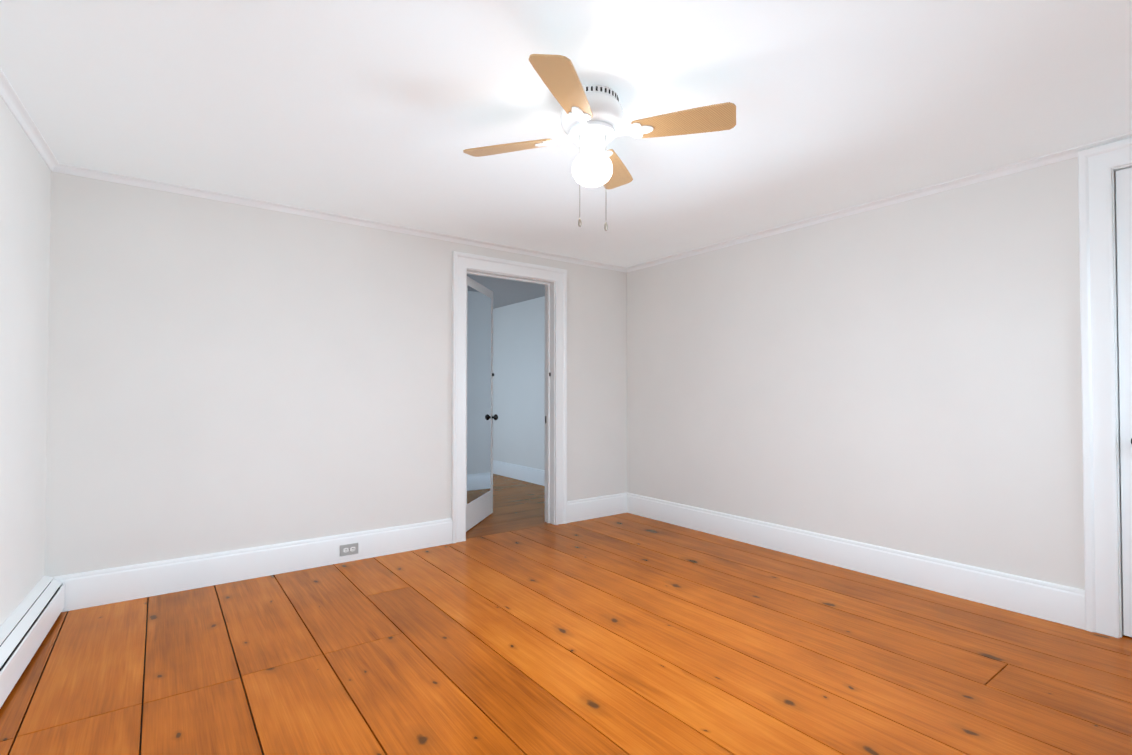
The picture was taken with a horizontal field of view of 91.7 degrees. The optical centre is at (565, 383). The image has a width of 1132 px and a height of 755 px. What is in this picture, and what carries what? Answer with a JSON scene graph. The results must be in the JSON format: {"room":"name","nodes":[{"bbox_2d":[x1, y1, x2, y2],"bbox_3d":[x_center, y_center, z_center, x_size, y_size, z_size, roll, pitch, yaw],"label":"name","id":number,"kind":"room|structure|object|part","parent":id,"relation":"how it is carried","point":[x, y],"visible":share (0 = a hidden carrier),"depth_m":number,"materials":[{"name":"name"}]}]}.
{"room":"empty bedroom","nodes":[
{"label":"empty bedroom","id":0,"kind":"room"},
{"bbox_2d":[0,96,50,625],"bbox_3d":[-1.479,-0.013,0.776,0.563,2.240,4.460,1,-1,-37],"label":"wall","id":1,"kind":"structure","parent":0,"point":[25,192],"depth_m":2.34,"materials":[{"name":"paint"}]},
{"bbox_2d":[0,68,63,172],"bbox_3d":[-1.368,-1.112,0.964,0.248,0.036,4.322,1,-1,-37],"label":"crown molding","id":2,"kind":"structure","parent":1,"relation":"attached to","point":[11,99],"depth_m":2.30,"materials":[{"name":"white paint"}]},
{"bbox_2d":[0,576,64,707],"bbox_3d":[-1.639,1.016,1.376,0.240,0.184,3.230,1,-1,-37],"label":"baseboard heater","id":3,"kind":"object","parent":1,"relation":"attached to","point":[14,667],"depth_m":2.23,"materials":[{"name":"white metal"}]},
{"bbox_2d":[45,171,626,576],"bbox_3d":[-1.051,0.042,3.955,4.190,2.240,0.140,1,-1,-37],"label":"wall","id":4,"kind":"structure","parent":0,"point":[224,376],"depth_m":3.27,"materials":[{"name":"paint"}]},
{"bbox_2d":[53,518,451,611],"bbox_3d":[-1.703,1.063,3.354,2.168,0.178,0.021,1,-1,-37],"label":"baseboard","id":5,"kind":"structure","parent":4,"relation":"attached to","point":[87,589],"depth_m":3.19,"materials":[{"name":"white paint"}]},
{"bbox_2d":[64,164,627,272],"bbox_3d":[-0.996,-1.061,3.907,3.810,0.036,0.034,1,-1,-37],"label":"crown molding","id":6,"kind":"structure","parent":4,"relation":"attached to","point":[68,169],"depth_m":3.44,"materials":[{"name":"white paint"}]},
{"bbox_2d":[340,543,357,555],"bbox_3d":[-1.404,1.078,3.558,0.116,0.070,0.009,1,-1,-37],"label":"electrical outlet","id":7,"kind":"object","parent":4,"relation":"attached to","point":[348,549],"visible":1,"depth_m":3.56,"materials":[{"name":"grey plastic"}]},
{"bbox_2d":[466,276,492,531],"bbox_3d":[-0.745,0.163,4.603,0.035,2.005,0.801,0,-1,9],"label":"door leaf","id":8,"kind":"structure","parent":4,"relation":"in","point":[479,510],"depth_m":4.68,"materials":[{"name":"white paint"}]},
{"bbox_2d":[466,283,491,506],"bbox_3d":[-0.723,0.093,4.600,0.008,1.743,0.659,0,-1,9],"label":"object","id":9,"kind":"structure","parent":8,"relation":"attached to","point":[466,397],"depth_m":4.52,"materials":[{"name":"white paint"}]},
{"bbox_2d":[467,286,490,503],"bbox_3d":[-0.725,0.093,4.600,0.005,1.715,0.631,0,-1,9],"label":"mirror","id":10,"kind":"object","parent":8,"relation":"attached to","point":[478,394],"visible":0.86,"depth_m":4.57,"materials":[{"name":"clear glass"}]},
{"bbox_2d":[451,251,566,542],"bbox_3d":[-0.455,0.104,4.378,1.037,2.132,0.168,1,-1,-37],"label":"door frame","id":11,"kind":"structure","parent":4,"relation":"attached to","point":[462,262],"depth_m":4.51,"materials":[{"name":"white paint"}]},
{"bbox_2d":[493,296,544,469],"bbox_3d":[-0.558,0.095,7.027,0.140,2.240,4.210,1,-1,-37],"label":"wall","id":12,"kind":"structure","parent":0,"point":[519,380],"depth_m":6.94,"materials":[{"name":"paint"}]},
{"bbox_2d":[493,460,544,485],"bbox_3d":[-0.623,1.125,6.961,0.021,0.178,4.210,1,-1,-37],"label":"baseboard","id":13,"kind":"structure","parent":12,"relation":"attached to","point":[525,473],"depth_m":6.89,"materials":[{"name":"white paint"}]},
{"bbox_2d":[0,474,1131,754],"bbox_3d":[-0.996,1.191,3.889,5.276,0.060,8.919,1,-1,-37],"label":"floor","id":14,"kind":"structure","parent":0,"point":[626,633],"depth_m":2.23,"materials":[{"name":"brown wood"}]},
{"bbox_2d":[0,0,1131,308],"bbox_3d":[-1.105,-1.129,3.867,4.806,0.100,8.950,1,-1,-37],"label":"ceiling","id":15,"kind":"structure","parent":0,"point":[382,110],"depth_m":2.15,"materials":[{"name":"paint"}]},
{"bbox_2d":[463,54,735,230],"bbox_3d":[0.102,-0.845,2.137,0.826,0.528,0.826,1,-1,-28],"label":"ceiling fan","id":16,"kind":"object","parent":15,"relation":"hanging from","point":[592,119],"visible":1,"depth_m":2.06,"materials":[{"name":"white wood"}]},
{"bbox_3d":[-0.235,-0.960,2.241,0.296,0.036,0.354,1,-1,-37],"label":"blade","id":17,"kind":"part","parent":16,"relation":"part of","materials":[{"name":"brown wood"}]},
{"bbox_3d":[0.000,-0.968,1.802,0.354,0.036,0.296,1,-1,-37],"label":"blade","id":18,"kind":"part","parent":16,"relation":"part of","materials":[{"name":"brown wood"}]},
{"bbox_3d":[0.102,-1.003,2.139,0.248,0.212,0.248,1,-1,-37],"label":"motor","id":19,"kind":"part","parent":16,"relation":"part of","materials":[{"name":"white metal"}]},
{"bbox_3d":[0.102,-0.835,2.136,0.158,0.133,0.158,1,-1,-37],"label":"globe","id":20,"kind":"part","parent":16,"relation":"part of","materials":[{"name":"white glass"}]},
{"bbox_3d":[0.204,-0.956,2.475,0.354,0.036,0.296,1,-1,-37],"label":"blade","id":21,"kind":"part","parent":16,"relation":"part of","materials":[{"name":"brown wood"}]},
{"bbox_3d":[0.439,-0.964,2.036,0.296,0.036,0.354,1,-1,-37],"label":"blade","id":22,"kind":"part","parent":16,"relation":"part of","materials":[{"name":"brown wood"}]},
{"bbox_2d":[627,157,1084,589],"bbox_3d":[1.903,0.032,3.369,0.140,2.240,4.320,1,-1,-37],"label":"wall","id":23,"kind":"structure","parent":0,"point":[905,376],"depth_m":3.24,"materials":[{"name":"paint"}]},
{"bbox_2d":[567,492,1084,629],"bbox_3d":[1.204,1.067,3.586,0.705,0.178,3.109,1,-1,-37],"label":"baseboard","id":24,"kind":"structure","parent":23,"relation":"attached to","point":[1058,603],"depth_m":3.29,"materials":[{"name":"white paint"}]},
{"bbox_2d":[628,132,1131,271],"bbox_3d":[1.833,-1.071,3.336,0.034,0.036,4.320,1,-1,-37],"label":"crown molding","id":25,"kind":"structure","parent":23,"relation":"attached to","point":[1070,153],"depth_m":3.17,"materials":[{"name":"white paint"}]},
{"bbox_2d":[1078,138,1131,637],"bbox_3d":[2.779,0.069,2.187,0.140,2.125,0.853,1,-1,-37],"label":"door frame","id":26,"kind":"structure","parent":23,"relation":"attached to","point":[1114,170],"depth_m":2.48,"materials":[{"name":"white paint"}]},
{"bbox_2d":[1116,167,1131,636],"bbox_3d":[2.751,0.077,2.166,0.035,2.093,0.805,1,-1,-37],"label":"closet door leaf","id":27,"kind":"structure","parent":23,"relation":"in","point":[1124,221],"depth_m":2.46,"materials":[{"name":"white paint"}]}
]}

